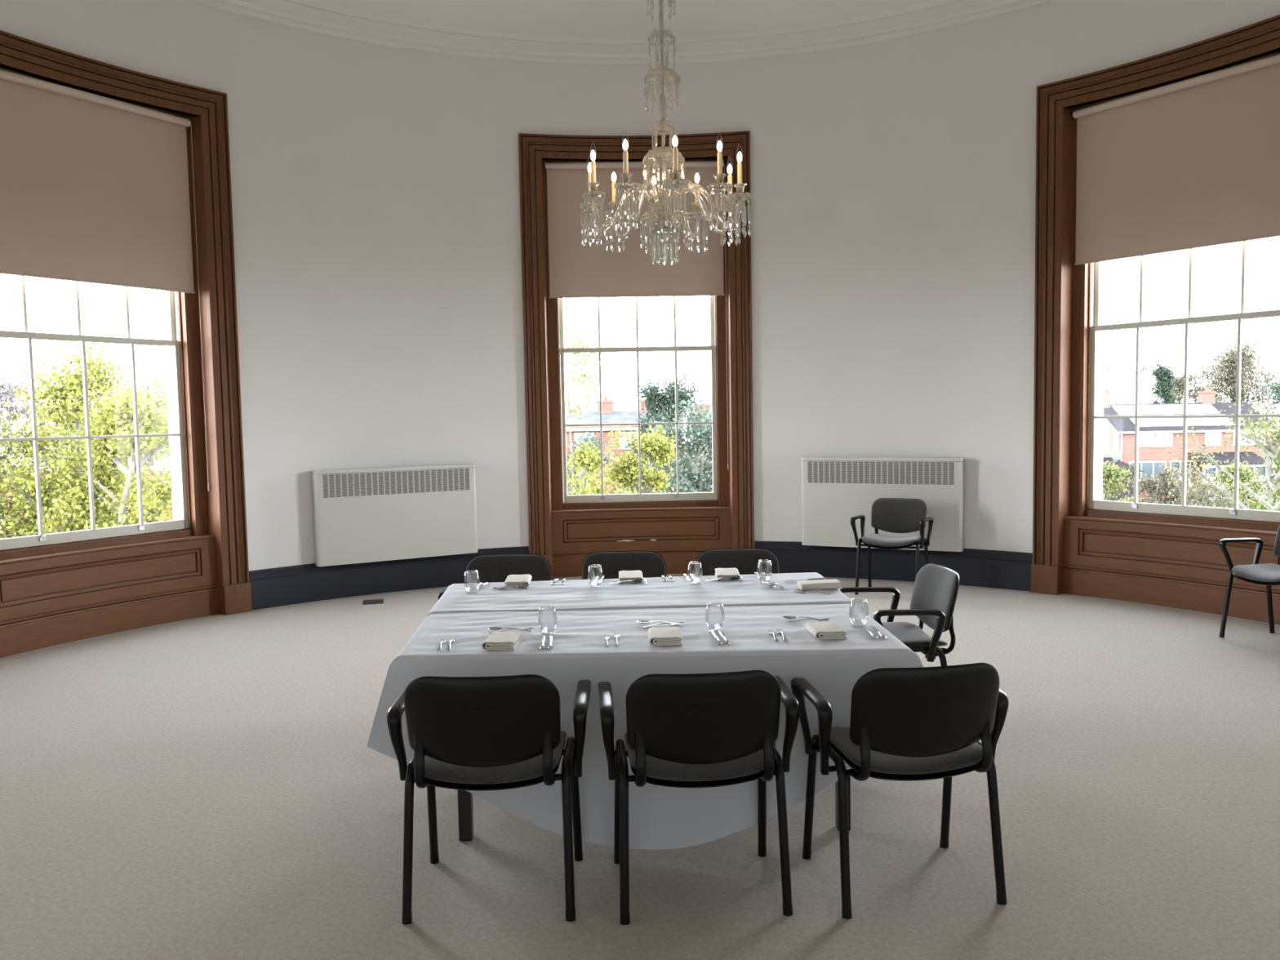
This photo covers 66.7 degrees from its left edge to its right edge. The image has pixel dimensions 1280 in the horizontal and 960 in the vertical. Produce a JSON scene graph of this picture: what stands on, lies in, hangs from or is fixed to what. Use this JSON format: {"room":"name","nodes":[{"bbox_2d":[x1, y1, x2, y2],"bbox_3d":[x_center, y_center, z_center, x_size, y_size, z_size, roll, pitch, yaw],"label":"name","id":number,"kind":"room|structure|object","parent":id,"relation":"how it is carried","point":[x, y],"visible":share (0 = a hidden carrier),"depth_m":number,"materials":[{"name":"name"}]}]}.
{"room":"dining room","nodes":[
{"label":"dining room","id":0,"kind":"room"},
{"bbox_2d":[0,0,78,54],"bbox_3d":[-4.237,-1.135,3.975,1.242,5.130,6.620,-2,4,-9],"label":"wall","id":1,"kind":"structure","parent":0,"point":[51,23],"depth_m":7.00,"materials":[{"name":"paint"}]},
{"bbox_2d":[0,30,252,657],"bbox_3d":[-4.220,-1.120,7.405,0.593,4.640,2.530,1,5,32],"label":"window","id":2,"kind":"structure","parent":1,"relation":"in","point":[60,588],"depth_m":7.97,"materials":[{"name":"brown wood"}]},
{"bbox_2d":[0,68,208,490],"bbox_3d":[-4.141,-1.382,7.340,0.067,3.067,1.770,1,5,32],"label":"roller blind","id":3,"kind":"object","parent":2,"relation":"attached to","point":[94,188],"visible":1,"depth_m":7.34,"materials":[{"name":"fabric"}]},
{"bbox_2d":[312,0,935,38],"bbox_3d":[0.070,-3.820,4.480,10.200,0.001,10.200,-1,4,0],"label":"ceiling","id":4,"kind":"structure","parent":0,"point":[592,19],"depth_m":8.52,"materials":[{"name":"white paint"}]},
{"bbox_2d":[579,0,751,265],"bbox_3d":[0.096,-2.431,4.573,0.798,2.786,0.835,1,4,29],"label":"chandelier","id":5,"kind":"object","parent":4,"relation":"hanging from","point":[668,202],"visible":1,"depth_m":4.57,"materials":[{"name":"clear glass"}]},
{"bbox_2d":[75,0,1183,580],"bbox_3d":[0.029,-1.518,8.502,8.336,5.130,2.342,-1,4,0],"label":"wall","id":6,"kind":"structure","parent":0,"point":[375,189],"depth_m":8.97,"materials":[{"name":"paint"}]},
{"bbox_2d":[248,546,528,610],"bbox_3d":[-2.280,0.886,9.088,2.622,0.339,0.221,-3,4,-30],"label":"baseboard","id":7,"kind":"structure","parent":6,"relation":"attached to","point":[306,583],"depth_m":8.96,"materials":[{"name":"black paint"}]},
{"bbox_2d":[311,463,477,566],"bbox_3d":[-2.248,0.307,9.039,1.500,0.856,0.121,-3,4,-29],"label":"radiator","id":8,"kind":"object","parent":6,"relation":"attached to","point":[384,513],"visible":1,"depth_m":8.96,"materials":[{"name":"white metal"}]},
{"bbox_2d":[322,468,469,497],"bbox_3d":[-2.225,0.023,8.969,1.356,0.205,0.004,-3,4,-29],"label":"grille","id":9,"kind":"object","parent":8,"relation":"attached to","point":[392,482],"depth_m":8.95,"materials":[{"name":"grey metal"}]},
{"bbox_2d":[189,0,1052,65],"bbox_3d":[0.071,-3.771,4.483,10.060,0.101,10.060,-1,4,0],"label":"crown molding","id":10,"kind":"structure","parent":6,"relation":"attached to","point":[311,15],"depth_m":8.92,"materials":[{"name":"white paint"}]},
{"bbox_2d":[518,130,754,579],"bbox_3d":[-0.023,-1.358,9.789,2.530,4.640,0.592,-1,4,-2],"label":"window","id":11,"kind":"structure","parent":6,"relation":"in","point":[564,529],"depth_m":9.69,"materials":[{"name":"brown wood"}]},
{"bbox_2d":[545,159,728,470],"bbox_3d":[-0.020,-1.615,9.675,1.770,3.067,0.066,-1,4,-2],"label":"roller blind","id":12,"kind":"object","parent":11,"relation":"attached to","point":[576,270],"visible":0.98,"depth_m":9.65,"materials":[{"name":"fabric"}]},
{"bbox_2d":[801,457,964,551],"bbox_3d":[2.266,0.214,9.180,1.500,0.856,0.121,1,4,26],"label":"radiator","id":13,"kind":"object","parent":6,"relation":"attached to","point":[835,491],"visible":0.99,"depth_m":9.14,"materials":[{"name":"white metal"}]},
{"bbox_2d":[808,461,953,484],"bbox_3d":[2.236,-0.069,9.108,1.356,0.205,0.004,1,4,26],"label":"grille","id":14,"kind":"object","parent":13,"relation":"attached to","point":[820,473],"depth_m":9.10,"materials":[{"name":"grey metal"}]},
{"bbox_2d":[755,541,1032,591],"bbox_3d":[2.347,0.792,9.220,2.596,0.339,0.217,1,4,26],"label":"baseboard","id":15,"kind":"structure","parent":6,"relation":"attached to","point":[1006,570],"depth_m":9.23,"materials":[{"name":"black paint"}]},
{"bbox_2d":[0,573,1279,959],"bbox_3d":[0.165,1.297,4.823,10.240,0.001,10.240,-1,4,0],"label":"floor","id":16,"kind":"structure","parent":0,"point":[212,787],"depth_m":3.85,"materials":[{"name":"carpet"}]},
{"bbox_2d":[362,599,383,604],"bbox_3d":[-2.370,1.085,8.635,0.174,0.006,0.231,-2,4,-14],"label":"socket","id":17,"kind":"object","parent":16,"relation":"on","point":[371,601],"visible":1,"depth_m":8.62,"materials":[{"name":"grey metal"}]},
{"bbox_2d":[386,674,591,924],"bbox_3d":[-0.495,1.003,3.287,0.653,0.822,0.522,-1,4,0],"label":"armchair","id":18,"kind":"object","parent":16,"relation":"on","point":[495,732],"visible":1,"depth_m":3.08,"materials":[{"name":"grey fabric"}]},
{"bbox_2d":[437,554,551,599],"bbox_3d":[-0.759,0.861,5.471,0.653,0.822,0.522,-1,4,0],"label":"armchair","id":19,"kind":"object","parent":16,"relation":"on","point":[490,568],"visible":0.11,"depth_m":5.64,"materials":[{"name":"black fabric"}]},
{"bbox_2d":[581,551,666,579],"bbox_3d":[-0.092,0.846,5.511,0.653,0.822,0.522,-1,4,1],"label":"armchair","id":20,"kind":"object","parent":16,"relation":"on","point":[608,564],"visible":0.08,"depth_m":5.68,"materials":[{"name":"black fabric"}]},
{"bbox_2d":[457,776,850,840],"bbox_3d":[0.048,0.985,3.980,1.800,0.741,0.740,-1,4,-1],"label":"banquet table","id":21,"kind":"object","parent":16,"relation":"on","point":[465,814],"visible":0.13,"depth_m":3.73,"materials":[{"name":"black metal"}]},
{"bbox_2d":[597,670,799,924],"bbox_3d":[0.195,0.991,3.277,0.653,0.822,0.522,-1,4,-4],"label":"armchair","id":22,"kind":"object","parent":16,"relation":"on","point":[713,729],"visible":1,"depth_m":3.07,"materials":[{"name":"black plastic"}]},
{"bbox_2d":[694,548,779,576],"bbox_3d":[0.578,0.833,5.521,0.653,0.822,0.522,-1,4,-1],"label":"armchair","id":23,"kind":"object","parent":16,"relation":"on","point":[747,561],"visible":0.07,"depth_m":5.69,"materials":[{"name":"black fabric"}]},
{"bbox_2d":[849,497,933,595],"bbox_3d":[2.254,0.592,8.641,0.653,0.822,0.522,1,4,29],"label":"armchair","id":24,"kind":"object","parent":16,"relation":"on","point":[895,515],"visible":0.99,"depth_m":8.70,"materials":[{"name":"black fabric"}]},
{"bbox_2d":[839,563,959,666],"bbox_3d":[1.310,0.860,4.908,0.522,0.822,0.653,-1,4,-5],"label":"armchair","id":25,"kind":"object","parent":16,"relation":"on","point":[935,588],"visible":0.69,"depth_m":4.84,"materials":[{"name":"black plastic"}]},
{"bbox_2d":[791,662,1008,919],"bbox_3d":[0.893,0.976,3.304,0.653,0.822,0.522,-2,4,-8],"label":"armchair","id":26,"kind":"object","parent":16,"relation":"on","point":[920,723],"visible":1,"depth_m":3.11,"materials":[{"name":"black plastic"}]},
{"bbox_2d":[1218,525,1279,637],"bbox_3d":[4.345,0.694,6.544,0.522,0.822,0.653,-2,4,-13],"label":"armchair","id":27,"kind":"object","parent":16,"relation":"on","point":[1268,575],"visible":1,"depth_m":6.75,"materials":[{"name":"black plastic"}]},
{"bbox_3d":[0.007,0.929,4.813,1.800,0.741,0.700,-1,4,-4],"label":"banquet table","id":28,"kind":"object","parent":16,"relation":"on","visible":0},
{"bbox_2d":[367,572,923,849],"bbox_3d":[0.029,0.934,4.358,2.079,0.736,1.843,-1,4,0],"label":"tablecloth","id":29,"kind":"object","parent":28,"relation":"on","point":[577,614],"visible":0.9,"depth_m":3.56,"materials":[{"name":"white fabric"}]},
{"bbox_2d":[436,638,445,650],"bbox_3d":[-0.759,0.625,3.704,0.020,0.012,0.175,-1,4,-6],"label":"fork","id":30,"kind":"object","parent":29,"relation":"on","point":[442,642],"visible":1,"depth_m":3.68,"materials":[{"name":"silver metal"}]},
{"bbox_2d":[445,636,454,651],"bbox_3d":[-0.726,0.624,3.708,0.023,0.014,0.200,-1,4,-6],"label":"fork","id":31,"kind":"object","parent":29,"relation":"on","point":[448,648],"visible":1,"depth_m":3.68,"materials":[{"name":"silver metal"}]},
{"bbox_2d":[481,631,522,650],"bbox_3d":[-0.526,0.611,3.714,0.125,0.033,0.196,-1,4,2],"label":"napkin","id":32,"kind":"object","parent":29,"relation":"on","point":[495,641],"visible":1,"depth_m":3.64,"materials":[{"name":"white fabric"}]},
{"bbox_2d":[487,626,532,631],"bbox_3d":[-0.524,0.603,3.919,0.193,0.013,0.039,0,4,15],"label":"spoon","id":33,"kind":"object","parent":29,"relation":"on","point":[489,628],"visible":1,"depth_m":3.92,"materials":[{"name":"silver metal"}]},
{"bbox_2d":[487,626,502,630],"bbox_3d":[-0.587,0.604,3.936,0.064,0.010,0.039,0,4,15],"label":"bowl","id":34,"kind":"object","parent":33,"relation":"on","point":[490,628],"depth_m":3.94,"materials":[{"name":"silver metal"}]},
{"bbox_2d":[492,584,529,589],"bbox_3d":[-0.646,0.535,4.869,0.193,0.013,0.039,-2,4,-20],"label":"spoon","id":35,"kind":"object","parent":29,"relation":"on","point":[520,585],"visible":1,"depth_m":4.88,"materials":[{"name":"silver metal"}]},
{"bbox_2d":[517,584,529,586],"bbox_3d":[-0.585,0.534,4.892,0.064,0.010,0.039,-2,4,-20],"label":"bowl","id":36,"kind":"object","parent":35,"relation":"on","point":[521,585],"depth_m":4.90,"materials":[{"name":"silver metal"}]},
{"bbox_2d":[493,586,528,589],"bbox_3d":[-0.648,0.539,4.876,0.173,0.012,0.020,-1,4,3],"label":"fork","id":37,"kind":"object","parent":29,"relation":"on","point":[508,586],"visible":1,"depth_m":4.87,"materials":[{"name":"silver metal"}]},
{"bbox_2d":[489,626,533,634],"bbox_3d":[-0.520,0.606,3.921,0.179,0.013,0.020,-3,4,-24],"label":"fork","id":38,"kind":"object","parent":29,"relation":"on","point":[527,628],"visible":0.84,"depth_m":3.93,"materials":[{"name":"silver metal"}]},
{"bbox_2d":[504,573,532,587],"bbox_3d":[-0.628,0.519,5.020,0.125,0.033,0.196,-1,4,-2],"label":"napkin","id":39,"kind":"object","parent":29,"relation":"on","point":[511,580],"visible":0.98,"depth_m":4.97,"materials":[{"name":"white fabric"}]},
{"bbox_2d":[540,635,545,648],"bbox_3d":[-0.372,0.619,3.720,0.017,0.010,0.211,-1,4,-4],"label":"knife","id":40,"kind":"object","parent":29,"relation":"on","point":[543,637],"visible":1,"depth_m":3.70,"materials":[{"name":"silver metal"}]},
{"bbox_2d":[547,635,552,648],"bbox_3d":[-0.343,0.618,3.720,0.016,0.010,0.211,-1,4,-5],"label":"knife","id":41,"kind":"object","parent":29,"relation":"on","point":[550,637],"visible":1,"depth_m":3.70,"materials":[{"name":"silver metal"}]},
{"bbox_2d":[604,634,608,646],"bbox_3d":[-0.127,0.613,3.724,0.020,0.012,0.175,-1,4,-2],"label":"fork","id":42,"kind":"object","parent":29,"relation":"on","point":[606,644],"visible":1,"depth_m":3.69,"materials":[{"name":"silver metal"}]},
{"bbox_2d":[613,631,619,645],"bbox_3d":[-0.090,0.610,3.743,0.023,0.014,0.200,-1,4,-2],"label":"fork","id":43,"kind":"object","parent":29,"relation":"on","point":[616,643],"visible":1,"depth_m":3.72,"materials":[{"name":"silver metal"}]},
{"bbox_2d":[609,579,646,584],"bbox_3d":[-0.060,0.519,4.951,0.193,0.013,0.039,-2,4,-19],"label":"spoon","id":44,"kind":"object","parent":29,"relation":"on","point":[637,580],"visible":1,"depth_m":4.96,"materials":[{"name":"silver metal"}]},
{"bbox_2d":[634,579,646,582],"bbox_3d":[0.001,0.518,4.972,0.064,0.010,0.039,-2,4,-19],"label":"bowl","id":45,"kind":"object","parent":44,"relation":"on","point":[637,580],"depth_m":4.98,"materials":[{"name":"silver metal"}]},
{"bbox_2d":[613,581,646,583],"bbox_3d":[-0.051,0.522,4.966,0.173,0.012,0.020,0,4,9],"label":"fork","id":46,"kind":"object","parent":29,"relation":"on","point":[613,581],"visible":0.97,"depth_m":4.96,"materials":[{"name":"silver metal"}]},
{"bbox_2d":[618,569,642,582],"bbox_3d":[-0.049,0.504,5.085,0.125,0.033,0.196,-1,4,-1],"label":"napkin","id":47,"kind":"object","parent":29,"relation":"on","point":[624,575],"visible":0.98,"depth_m":5.03,"materials":[{"name":"white fabric"}]},
{"bbox_2d":[636,620,682,625],"bbox_3d":[0.080,0.586,3.991,0.193,0.013,0.039,0,4,16],"label":"spoon","id":48,"kind":"object","parent":29,"relation":"on","point":[638,621],"visible":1,"depth_m":3.99,"materials":[{"name":"silver metal"}]},
{"bbox_2d":[636,620,651,623],"bbox_3d":[0.018,0.588,4.009,0.064,0.010,0.039,0,4,16],"label":"bowl","id":49,"kind":"object","parent":48,"relation":"on","point":[639,621],"depth_m":4.02,"materials":[{"name":"silver metal"}]},
{"bbox_2d":[642,622,684,627],"bbox_3d":[0.096,0.591,3.979,0.179,0.013,0.020,-2,4,-20],"label":"fork","id":50,"kind":"object","parent":29,"relation":"on","point":[679,622],"visible":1,"depth_m":3.97,"materials":[{"name":"silver metal"}]},
{"bbox_2d":[648,626,682,645],"bbox_3d":[0.094,0.598,3.739,0.125,0.033,0.196,-1,4,-1],"label":"napkin","id":51,"kind":"object","parent":29,"relation":"on","point":[657,636],"visible":1,"depth_m":3.66,"materials":[{"name":"white fabric"}]},
{"bbox_2d":[711,631,722,644],"bbox_3d":[0.295,0.605,3.745,0.016,0.010,0.211,-1,4,-3],"label":"knife","id":52,"kind":"object","parent":29,"relation":"on","point":[719,642],"visible":1,"depth_m":3.72,"materials":[{"name":"silver metal"}]},
{"bbox_2d":[718,630,729,644],"bbox_3d":[0.324,0.604,3.745,0.017,0.010,0.211,-1,4,-3],"label":"knife","id":53,"kind":"object","parent":29,"relation":"on","point":[721,633],"visible":1,"depth_m":3.72,"materials":[{"name":"silver metal"}]},
{"bbox_2d":[706,577,742,581],"bbox_3d":[0.432,0.508,4.984,0.193,0.013,0.039,-2,4,-17],"label":"spoon","id":54,"kind":"object","parent":29,"relation":"on","point":[733,578],"visible":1,"depth_m":4.99,"materials":[{"name":"silver metal"}]},
{"bbox_2d":[715,568,740,580],"bbox_3d":[0.459,0.493,5.110,0.125,0.033,0.196,-1,4,2],"label":"napkin","id":55,"kind":"object","parent":29,"relation":"on","point":[719,572],"visible":0.98,"depth_m":5.05,"materials":[{"name":"white fabric"}]},
{"bbox_2d":[762,581,775,587],"bbox_3d":[0.637,0.518,4.830,0.039,0.013,0.193,-2,4,-7],"label":"spoon","id":56,"kind":"object","parent":29,"relation":"on","point":[769,585],"visible":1,"depth_m":4.79,"materials":[{"name":"silver metal"}]},
{"bbox_2d":[767,584,775,587],"bbox_3d":[0.646,0.524,4.766,0.039,0.010,0.064,-2,4,-7],"label":"bowl","id":57,"kind":"object","parent":56,"relation":"on","point":[770,585],"depth_m":4.78,"materials":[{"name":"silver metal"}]},
{"bbox_2d":[768,629,778,641],"bbox_3d":[0.517,0.599,3.751,0.020,0.012,0.175,-1,4,0],"label":"fork","id":58,"kind":"object","parent":29,"relation":"on","point":[773,633],"visible":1,"depth_m":3.73,"materials":[{"name":"silver metal"}]},
{"bbox_2d":[769,581,784,588],"bbox_3d":[0.682,0.519,4.811,0.020,0.013,0.179,-2,4,-11],"label":"fork","id":59,"kind":"object","parent":29,"relation":"on","point":[780,585],"visible":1,"depth_m":4.81,"materials":[{"name":"silver metal"}]},
{"bbox_2d":[776,628,788,641],"bbox_3d":[0.551,0.597,3.757,0.023,0.014,0.200,-1,4,0],"label":"fork","id":60,"kind":"object","parent":29,"relation":"on","point":[785,639],"visible":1,"depth_m":3.73,"materials":[{"name":"silver metal"}]},
{"bbox_2d":[782,615,829,621],"bbox_3d":[0.686,0.573,4.021,0.193,0.013,0.039,0,4,22],"label":"spoon","id":61,"kind":"object","parent":29,"relation":"on","point":[790,617],"visible":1,"depth_m":4.03,"materials":[{"name":"silver metal"}]},
{"bbox_2d":[782,615,797,619],"bbox_3d":[0.626,0.574,4.045,0.064,0.010,0.039,0,4,22],"label":"bowl","id":62,"kind":"object","parent":61,"relation":"on","point":[790,617],"depth_m":4.05,"materials":[{"name":"silver metal"}]},
{"bbox_2d":[785,577,826,581],"bbox_3d":[0.846,0.507,4.956,0.217,0.010,0.017,-2,4,-8],"label":"knife","id":63,"kind":"object","parent":29,"relation":"on","point":[812,578],"visible":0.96,"depth_m":4.96,"materials":[{"name":"silver metal"}]},
{"bbox_2d":[788,617,829,622],"bbox_3d":[0.698,0.578,4.013,0.179,0.013,0.020,-2,4,-12],"label":"fork","id":64,"kind":"object","parent":29,"relation":"on","point":[810,618],"visible":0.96,"depth_m":4.01,"materials":[{"name":"silver metal"}]},
{"bbox_2d":[794,591,831,594],"bbox_3d":[0.816,0.531,4.594,0.173,0.012,0.020,0,4,20],"label":"fork","id":65,"kind":"object","parent":29,"relation":"on","point":[794,591],"visible":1,"depth_m":4.60,"materials":[{"name":"silver metal"}]},
{"bbox_2d":[795,588,834,592],"bbox_3d":[0.835,0.527,4.637,0.188,0.014,0.021,1,4,27],"label":"fork","id":66,"kind":"object","parent":29,"relation":"on","point":[796,588],"visible":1,"depth_m":4.64,"materials":[{"name":"silver metal"}]},
{"bbox_2d":[796,578,842,590],"bbox_3d":[0.875,0.510,4.744,0.196,0.033,0.125,-1,4,-2],"label":"napkin","id":67,"kind":"object","parent":29,"relation":"on","point":[818,584],"visible":1,"depth_m":4.69,"materials":[{"name":"white fabric"}]},
{"bbox_2d":[804,621,847,639],"bbox_3d":[0.721,0.583,3.786,0.125,0.033,0.196,-1,4,-3],"label":"napkin","id":68,"kind":"object","parent":29,"relation":"on","point":[824,630],"visible":1,"depth_m":3.71,"materials":[{"name":"white fabric"}]},
{"bbox_2d":[862,625,877,638],"bbox_3d":[0.895,0.591,3.785,0.017,0.010,0.211,-1,4,0],"label":"knife","id":69,"kind":"object","parent":29,"relation":"on","point":[873,634],"visible":1,"depth_m":3.76,"materials":[{"name":"silver metal"}]},
{"bbox_2d":[871,626,886,638],"bbox_3d":[0.928,0.590,3.782,0.017,0.010,0.211,-1,4,1],"label":"knife","id":70,"kind":"object","parent":29,"relation":"on","point":[876,629],"visible":1,"depth_m":3.75,"materials":[{"name":"silver metal"}]},
{"bbox_2d":[1182,0,1279,46],"bbox_3d":[4.442,-1.306,4.110,1.342,5.130,6.842,-1,4,7],"label":"wall","id":71,"kind":"structure","parent":0,"point":[1202,20],"depth_m":7.23,"materials":[{"name":"paint"}]},
{"bbox_2d":[1031,14,1279,624],"bbox_3d":[4.287,-1.295,7.657,0.592,4.640,2.530,-4,5,-36],"label":"window","id":72,"kind":"structure","parent":71,"relation":"in","point":[1084,544],"depth_m":8.20,"materials":[{"name":"brown wood"}]},
{"bbox_2d":[1072,53,1279,265],"bbox_3d":[4.187,-2.438,7.524,0.067,1.293,1.760,-4,5,-36],"label":"roller blind","id":73,"kind":"object","parent":72,"relation":"attached to","point":[1194,162],"visible":1,"depth_m":7.54,"materials":[{"name":"fabric"}]},
{"label":"outside","id":74,"kind":"structure","parent":0,"visible":0},
{"bbox_2d":[681,438,1279,511],"bbox_3d":[0.002,0.110,100.232,280.000,0.001,240.000,-1,4,0],"label":"ground","id":75,"kind":"structure","parent":74,"point":[1277,457],"depth_m":70.19,"materials":[{"name":"green plant"}]},
{"bbox_2d":[0,403,35,537],"bbox_3d":[-11.204,2.127,16.051,3.842,7.667,3.393,0,4,22],"label":"maple tree","id":76,"kind":"object","parent":75,"relation":"on","point":[2,443],"visible":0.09,"depth_m":15.62,"materials":[{"name":"green plant"}]},
{"bbox_2d":[0,374,52,448],"bbox_3d":[-31.545,-0.625,48.701,5.027,9.542,4.811,-3,4,-28],"label":"birch tree","id":77,"kind":"object","parent":75,"relation":"on","point":[4,392],"visible":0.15,"depth_m":48.64,"materials":[{"name":"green plant"}]},
{"bbox_2d":[57,367,96,431],"bbox_3d":[-30.430,-1.149,53.032,3.779,9.960,3.654,-1,4,0],"label":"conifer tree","id":78,"kind":"object","parent":75,"relation":"on","point":[82,428],"visible":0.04,"depth_m":52.45,"materials":[{"name":"green plant"}]},
{"bbox_2d":[0,323,157,538],"bbox_3d":[-9.175,1.647,16.395,4.642,8.510,3.781,-1,4,-5],"label":"maple tree","id":79,"kind":"object","parent":75,"relation":"on","point":[56,397],"visible":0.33,"depth_m":15.70,"materials":[{"name":"green plant"}]},
{"bbox_2d":[0,431,173,534],"bbox_3d":[-20.744,1.034,43.130,12.020,6.570,6.620,-1,4,0],"label":"tree","id":80,"kind":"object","parent":75,"relation":"on","point":[157,464],"visible":0.03,"depth_m":40.16,"materials":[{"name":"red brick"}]},
{"bbox_2d":[42,374,173,526],"bbox_3d":[-9.908,1.807,19.636,4.481,7.786,4.060,3,5,45],"label":"maple tree","id":81,"kind":"object","parent":75,"relation":"on","point":[162,399],"visible":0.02,"depth_m":19.09,"materials":[{"name":"green plant"}]},
{"bbox_2d":[44,381,173,531],"bbox_3d":[-7.860,2.213,15.200,2.829,7.498,2.774,-1,4,-6],"label":"maple tree","id":82,"kind":"object","parent":75,"relation":"on","point":[121,413],"visible":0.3,"depth_m":14.91,"materials":[{"name":"green plant"}]},
{"bbox_2d":[80,373,163,429],"bbox_3d":[-25.893,-0.804,50.077,5.486,9.502,5.017,1,5,32],"label":"birch tree","id":83,"kind":"object","parent":75,"relation":"on","point":[126,384],"visible":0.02,"depth_m":49.73,"materials":[{"name":"green plant"}]},
{"bbox_2d":[566,440,617,494],"bbox_3d":[-0.960,2.587,15.514,1.603,6.449,1.780,2,5,42],"label":"maple tree","id":84,"kind":"object","parent":75,"relation":"on","point":[588,462],"visible":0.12,"depth_m":15.38,"materials":[{"name":"green plant"}]},
{"bbox_2d":[565,426,638,494],"bbox_3d":[-1.358,1.794,26.683,3.888,6.542,3.314,-2,4,-18],"label":"tree","id":85,"kind":"object","parent":75,"relation":"on","point":[585,439],"visible":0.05,"depth_m":26.27,"materials":[{"name":"green plant"}]},
{"bbox_2d":[564,328,656,495],"bbox_3d":[-0.900,1.335,18.760,2.715,8.502,2.994,-2,4,-19],"label":"tree","id":86,"kind":"object","parent":75,"relation":"on","point":[584,481],"visible":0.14,"depth_m":18.65,"materials":[{"name":"green plant"}]},
{"bbox_2d":[565,395,684,494],"bbox_3d":[-1.989,-1.561,65.029,9.620,8.120,6.620,-1,4,0],"label":"house","id":87,"kind":"structure","parent":75,"relation":"on","point":[608,415],"depth_m":62.17,"materials":[{"name":"red brick"}]},
{"bbox_2d":[603,424,686,493],"bbox_3d":[0.188,2.416,16.092,1.836,6.663,2.170,-1,4,6],"label":"maple tree","id":88,"kind":"object","parent":75,"relation":"on","point":[657,448],"visible":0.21,"depth_m":15.92,"materials":[{"name":"green plant"}]},
{"bbox_2d":[617,390,712,493],"bbox_3d":[1.654,1.342,25.743,5.296,7.455,4.597,-5,5,-45],"label":"tree","id":89,"kind":"object","parent":75,"relation":"on","point":[704,482],"visible":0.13,"depth_m":25.50,"materials":[{"name":"green plant"}]},
{"bbox_2d":[624,368,712,493],"bbox_3d":[1.263,-1.115,49.770,4.260,9.159,4.773,2,5,38],"label":"cedar tree","id":90,"kind":"object","parent":75,"relation":"on","point":[655,398],"visible":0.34,"depth_m":49.47,"materials":[{"name":"green plant"}]},
{"bbox_2d":[687,398,712,475],"bbox_3d":[6.370,-1.114,59.056,6.720,7.720,6.620,-1,4,0],"label":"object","id":91,"kind":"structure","parent":75,"relation":"on","point":[701,399],"depth_m":57.99,"materials":[{"name":"green plant"}]},
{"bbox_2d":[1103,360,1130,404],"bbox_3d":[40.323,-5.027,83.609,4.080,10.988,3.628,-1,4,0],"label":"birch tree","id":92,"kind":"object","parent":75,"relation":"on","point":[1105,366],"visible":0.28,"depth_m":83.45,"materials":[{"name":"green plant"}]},
{"bbox_2d":[1102,459,1142,502],"bbox_3d":[10.364,2.339,21.831,2.059,5.671,2.301,-3,4,-25],"label":"shrub","id":93,"kind":"object","parent":75,"relation":"on","point":[1111,478],"visible":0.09,"depth_m":21.25,"materials":[{"name":"green plant"}]},
{"bbox_2d":[1123,359,1163,404],"bbox_3d":[44.384,-5.203,85.902,4.282,10.883,4.666,-1,4,0],"label":"birch tree","id":94,"kind":"object","parent":75,"relation":"on","point":[1143,369],"visible":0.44,"depth_m":85.54,"materials":[{"name":"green plant"}]},
{"bbox_2d":[1117,462,1194,505],"bbox_3d":[11.878,2.372,22.111,2.331,5.519,2.209,-4,5,-35],"label":"shrub","id":95,"kind":"object","parent":75,"relation":"on","point":[1161,489],"visible":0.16,"depth_m":21.96,"materials":[{"name":"green plant"}]},
{"bbox_2d":[1146,360,1182,403],"bbox_3d":[48.321,-5.530,89.776,5.060,10.871,4.838,-1,4,0],"label":"conifer tree","id":96,"kind":"object","parent":75,"relation":"on","point":[1164,387],"visible":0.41,"depth_m":89.36,"materials":[{"name":"green plant"}]},
{"bbox_2d":[1148,367,1226,403],"bbox_3d":[54.758,-6.113,98.444,6.404,10.634,7.503,-1,4,0],"label":"oak tree","id":97,"kind":"object","parent":75,"relation":"on","point":[1179,381],"visible":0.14,"depth_m":96.81,"materials":[{"name":"green plant"}]},
{"bbox_2d":[1102,386,1274,501],"bbox_3d":[38.978,-2.895,72.467,13.650,8.270,9.700,-1,4,0],"label":"brick house","id":98,"kind":"structure","parent":75,"relation":"on","point":[1118,434],"depth_m":70.10,"materials":[{"name":"brick"}]},
{"bbox_2d":[1163,456,1249,508],"bbox_3d":[10.124,2.478,17.841,2.266,5.941,2.449,-3,4,-25],"label":"maple tree","id":99,"kind":"object","parent":75,"relation":"on","point":[1205,489],"visible":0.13,"depth_m":17.42,"materials":[{"name":"green plant"}]},
{"bbox_2d":[1152,400,1279,511],"bbox_3d":[12.210,1.843,19.072,4.414,6.969,3.762,-3,4,-23],"label":"maple tree","id":100,"kind":"object","parent":75,"relation":"on","point":[1268,452],"visible":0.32,"depth_m":18.98,"materials":[{"name":"green plant"}]},
{"bbox_2d":[1182,333,1279,413],"bbox_3d":[63.953,-8.506,103.879,12.247,14.340,11.107,-1,4,0],"label":"oak tree","id":101,"kind":"object","parent":75,"relation":"on","point":[1228,370],"visible":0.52,"depth_m":102.57,"materials":[{"name":"green plant"}]},
{"bbox_2d":[1186,458,1276,510],"bbox_3d":[13.636,2.282,22.537,2.436,5.581,2.070,-1,4,3],"label":"shrub","id":102,"kind":"object","parent":75,"relation":"on","point":[1247,472],"visible":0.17,"depth_m":22.10,"materials":[{"name":"green plant"}]},
{"bbox_2d":[1253,372,1279,427],"bbox_3d":[59.085,-6.228,85.854,8.232,12.388,9.183,-1,4,0],"label":"oak tree","id":103,"kind":"object","parent":75,"relation":"on","point":[1274,387],"visible":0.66,"depth_m":86.42,"materials":[{"name":"green plant"}]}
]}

